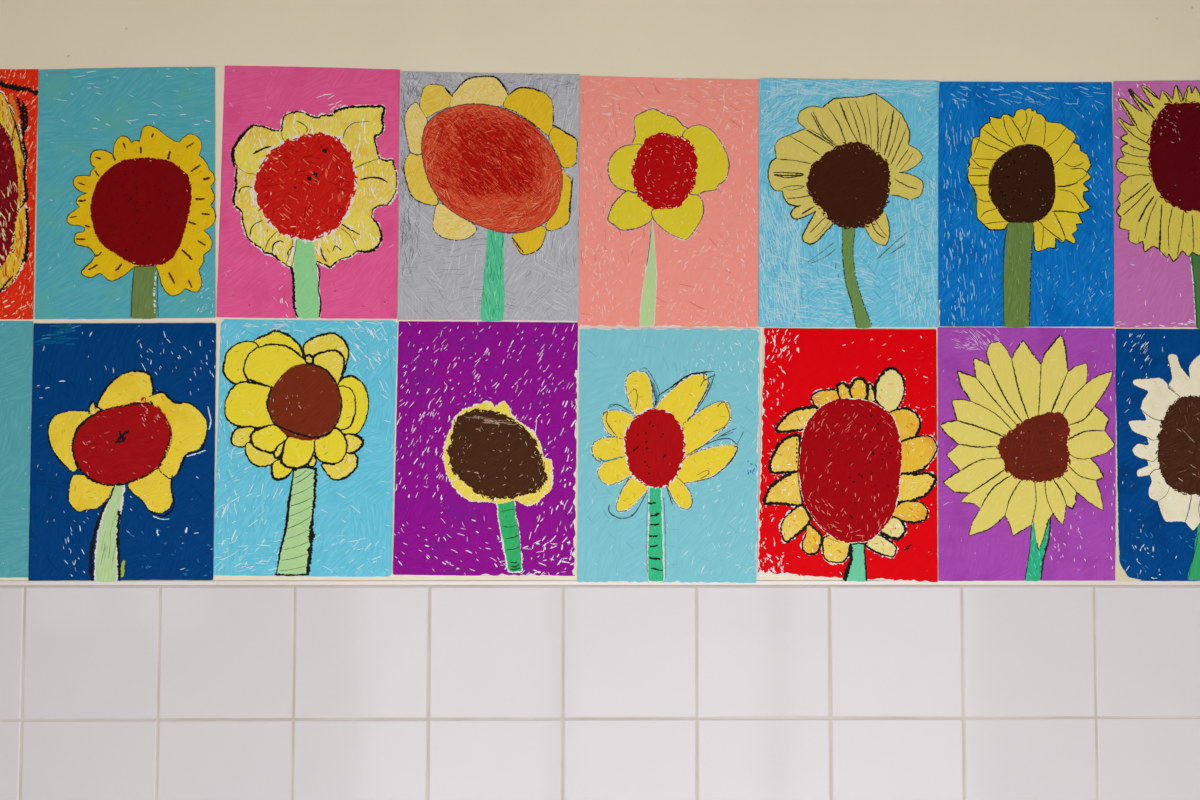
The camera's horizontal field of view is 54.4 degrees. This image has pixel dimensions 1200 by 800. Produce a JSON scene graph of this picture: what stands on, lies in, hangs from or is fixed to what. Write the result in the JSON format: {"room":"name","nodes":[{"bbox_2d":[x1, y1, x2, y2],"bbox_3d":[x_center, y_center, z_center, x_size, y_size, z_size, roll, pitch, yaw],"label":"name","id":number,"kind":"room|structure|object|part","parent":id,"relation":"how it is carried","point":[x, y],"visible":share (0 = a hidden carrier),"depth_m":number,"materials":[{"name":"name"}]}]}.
{"room":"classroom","nodes":[
{"label":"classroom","id":0,"kind":"room"},
{"bbox_2d":[0,585,1199,799],"bbox_3d":[-0.042,0.957,1.276,5.100,1.498,0.002,0,-3,-1],"label":"tiled wall","id":1,"kind":"structure","parent":0,"point":[608,692],"depth_m":1.30,"materials":[{"name":"white tile"}]},
{"bbox_2d":[0,0,1199,585],"bbox_3d":[-0.042,0.333,1.356,5.100,2.750,0.100,0,-3,-1],"label":"wall","id":2,"kind":"structure","parent":0,"point":[934,40],"depth_m":1.34,"materials":[{"name":"beige paint"}]},
{"bbox_2d":[0,321,32,577],"bbox_3d":[-0.737,0.055,1.306,0.200,0.289,0.001,0,-3,-1],"label":"drawing","id":3,"kind":"object","parent":2,"relation":"attached to","point":[16,337],"visible":1,"depth_m":1.31,"materials":[{"name":"teal paper"}]},
{"bbox_2d":[0,69,38,318],"bbox_3d":[-0.740,-0.233,1.319,0.203,0.288,0.001,0,-3,-1],"label":"drawing","id":4,"kind":"object","parent":2,"relation":"attached to","point":[19,92],"visible":1,"depth_m":1.32,"materials":[{"name":"paper"}]},
{"bbox_2d":[28,323,215,583],"bbox_3d":[-0.535,0.059,1.308,0.206,0.293,0.001,0,-3,-1],"label":"drawing","id":5,"kind":"object","parent":2,"relation":"attached to","point":[122,464],"visible":1,"depth_m":1.31,"materials":[{"name":"paper"}]},
{"bbox_3d":[-0.548,0.148,1.303,0.028,0.110,0.001,0,-3,-1],"label":"stem","id":6,"kind":"part","parent":5,"relation":"part of","materials":[{"name":"green paper"}]},
{"bbox_2d":[35,67,215,318],"bbox_3d":[-0.536,-0.235,1.322,0.205,0.290,0.001,0,-3,-1],"label":"drawing","id":7,"kind":"object","parent":2,"relation":"attached to","point":[125,223],"visible":1,"depth_m":1.32,"materials":[{"name":"paper"}]},
{"bbox_3d":[-0.514,-0.124,1.317,0.030,0.066,0.001,0,-3,-1],"label":"stem","id":8,"kind":"part","parent":7,"relation":"part of","materials":[{"name":"green paper"}]},
{"bbox_2d":[213,319,397,576],"bbox_3d":[-0.331,0.053,1.312,0.203,0.289,0.002,0,-3,-1],"label":"drawing","id":9,"kind":"object","parent":2,"relation":"attached to","point":[306,433],"visible":1,"depth_m":1.31,"materials":[{"name":"paper"}]},
{"bbox_3d":[-0.340,0.136,1.308,0.043,0.119,0.001,0,-3,-1],"label":"stem","id":10,"kind":"part","parent":9,"relation":"part of","materials":[{"name":"green paper"}]},
{"bbox_2d":[216,66,399,319],"bbox_3d":[-0.331,-0.236,1.326,0.204,0.291,0.001,0,-3,-1],"label":"drawing","id":11,"kind":"object","parent":2,"relation":"attached to","point":[308,225],"visible":1,"depth_m":1.33,"materials":[{"name":"paper"}]},
{"bbox_3d":[-0.332,-0.138,1.321,0.030,0.093,0.001,0,-3,-1],"label":"stem","id":12,"kind":"part","parent":11,"relation":"part of","materials":[{"name":"green paper"}]},
{"bbox_2d":[393,321,577,575],"bbox_3d":[-0.128,0.054,1.316,0.207,0.287,0.002,0,-3,-1],"label":"drawing","id":13,"kind":"object","parent":2,"relation":"attached to","point":[486,467],"visible":1,"depth_m":1.32,"materials":[{"name":"paper"}]},
{"bbox_3d":[-0.102,0.152,1.311,0.028,0.082,0.001,0,-3,-1],"label":"stem","id":14,"kind":"part","parent":13,"relation":"part of","materials":[{"name":"green paper"}]},
{"bbox_2d":[397,71,579,321],"bbox_3d":[-0.126,-0.232,1.328,0.206,0.288,0.002,0,-3,-1],"label":"drawing","id":15,"kind":"object","parent":2,"relation":"attached to","point":[489,184],"visible":1,"depth_m":1.33,"materials":[{"name":"paper"}]},
{"bbox_3d":[-0.121,-0.142,1.324,0.028,0.108,0.001,0,-3,-1],"label":"stem","id":16,"kind":"part","parent":15,"relation":"part of","materials":[{"name":"green paper"}]},
{"bbox_2d":[0,580,1199,584],"bbox_3d":[-0.041,0.205,1.311,5.100,0.005,0.002,0,-3,-1],"label":"trim","id":17,"kind":"structure","parent":2,"relation":"attached to","point":[868,582],"depth_m":1.31,"materials":[{"name":"tile"}]},
{"bbox_2d":[577,328,759,582],"bbox_3d":[0.079,0.062,1.318,0.207,0.288,0.002,0,-3,-1],"label":"drawing","id":18,"kind":"object","parent":2,"relation":"attached to","point":[668,449],"visible":1,"depth_m":1.32,"materials":[{"name":"paper"}]},
{"bbox_3d":[0.063,0.151,1.313,0.018,0.106,0.001,0,-3,-1],"label":"stem","id":19,"kind":"part","parent":18,"relation":"part of","materials":[{"name":"green paper"}]},
{"bbox_2d":[578,76,758,327],"bbox_3d":[0.079,-0.227,1.332,0.208,0.290,0.001,0,-3,-1],"label":"drawing","id":20,"kind":"object","parent":2,"relation":"attached to","point":[669,167],"visible":1,"depth_m":1.33,"materials":[{"name":"paper"}]},
{"bbox_3d":[0.055,-0.145,1.327,0.019,0.123,0.001,0,-3,-1],"label":"stem","id":21,"kind":"part","parent":20,"relation":"part of","materials":[{"name":"green paper"}]},
{"bbox_2d":[757,328,938,582],"bbox_3d":[0.280,0.062,1.320,0.207,0.288,0.002,0,-3,-1],"label":"drawing","id":22,"kind":"object","parent":2,"relation":"attached to","point":[848,490],"visible":1,"depth_m":1.32,"materials":[{"name":"paper"}]},
{"bbox_3d":[0.288,0.183,1.314,0.025,0.044,0.001,0,-3,-1],"label":"stem","id":23,"kind":"part","parent":22,"relation":"part of","materials":[{"name":"green paper"}]},
{"bbox_2d":[759,78,938,327],"bbox_3d":[0.285,-0.226,1.334,0.209,0.288,0.002,0,-3,-1],"label":"drawing","id":24,"kind":"object","parent":2,"relation":"attached to","point":[848,168],"visible":1,"depth_m":1.33,"materials":[{"name":"paper"}]},
{"bbox_3d":[0.292,-0.142,1.330,0.033,0.120,0.001,0,-3,-1],"label":"stem","id":25,"kind":"part","parent":24,"relation":"part of","materials":[{"name":"green paper"}]},
{"bbox_2d":[934,82,1113,327],"bbox_3d":[0.487,-0.224,1.337,0.206,0.285,0.001,0,-3,-1],"label":"drawing","id":26,"kind":"object","parent":2,"relation":"attached to","point":[1026,225],"visible":1,"depth_m":1.34,"materials":[{"name":"paper"}]},
{"bbox_3d":[0.478,-0.144,1.332,0.037,0.124,0.001,0,-3,-1],"label":"stem","id":27,"kind":"part","parent":26,"relation":"part of","materials":[{"name":"green paper"}]},
{"bbox_2d":[938,327,1115,580],"bbox_3d":[0.485,0.061,1.324,0.206,0.288,0.001,0,-3,-1],"label":"drawing","id":28,"kind":"object","parent":2,"relation":"attached to","point":[1027,416],"visible":1,"depth_m":1.32,"materials":[{"name":"paper"}]},
{"bbox_3d":[0.494,0.169,1.319,0.030,0.072,0.001,0,-3,-1],"label":"stem","id":29,"kind":"part","parent":28,"relation":"part of","materials":[{"name":"green paper"}]},
{"bbox_2d":[1113,80,1199,328],"bbox_3d":[0.694,-0.225,1.341,0.214,0.293,0.001,0,-3,-1],"label":"drawing","id":30,"kind":"object","parent":2,"relation":"attached to","point":[1156,134],"visible":1,"depth_m":1.34,"materials":[{"name":"paper"}]},
{"bbox_3d":[0.695,-0.129,1.336,0.040,0.100,0.001,0,-3,-1],"label":"stem","id":31,"kind":"part","parent":30,"relation":"part of","materials":[{"name":"green paper"}]},
{"bbox_2d":[1115,329,1199,581],"bbox_3d":[0.689,0.062,1.328,0.214,0.288,0.001,0,-3,-1],"label":"drawing","id":32,"kind":"object","parent":2,"relation":"attached to","point":[1157,382],"visible":1,"depth_m":1.33,"materials":[{"name":"blue paper"}]},
{"bbox_3d":[0.684,0.170,1.323,0.038,0.072,0.001,0,-3,-1],"label":"stem","id":33,"kind":"part","parent":32,"relation":"part of","materials":[{"name":"green paper"}]}
]}

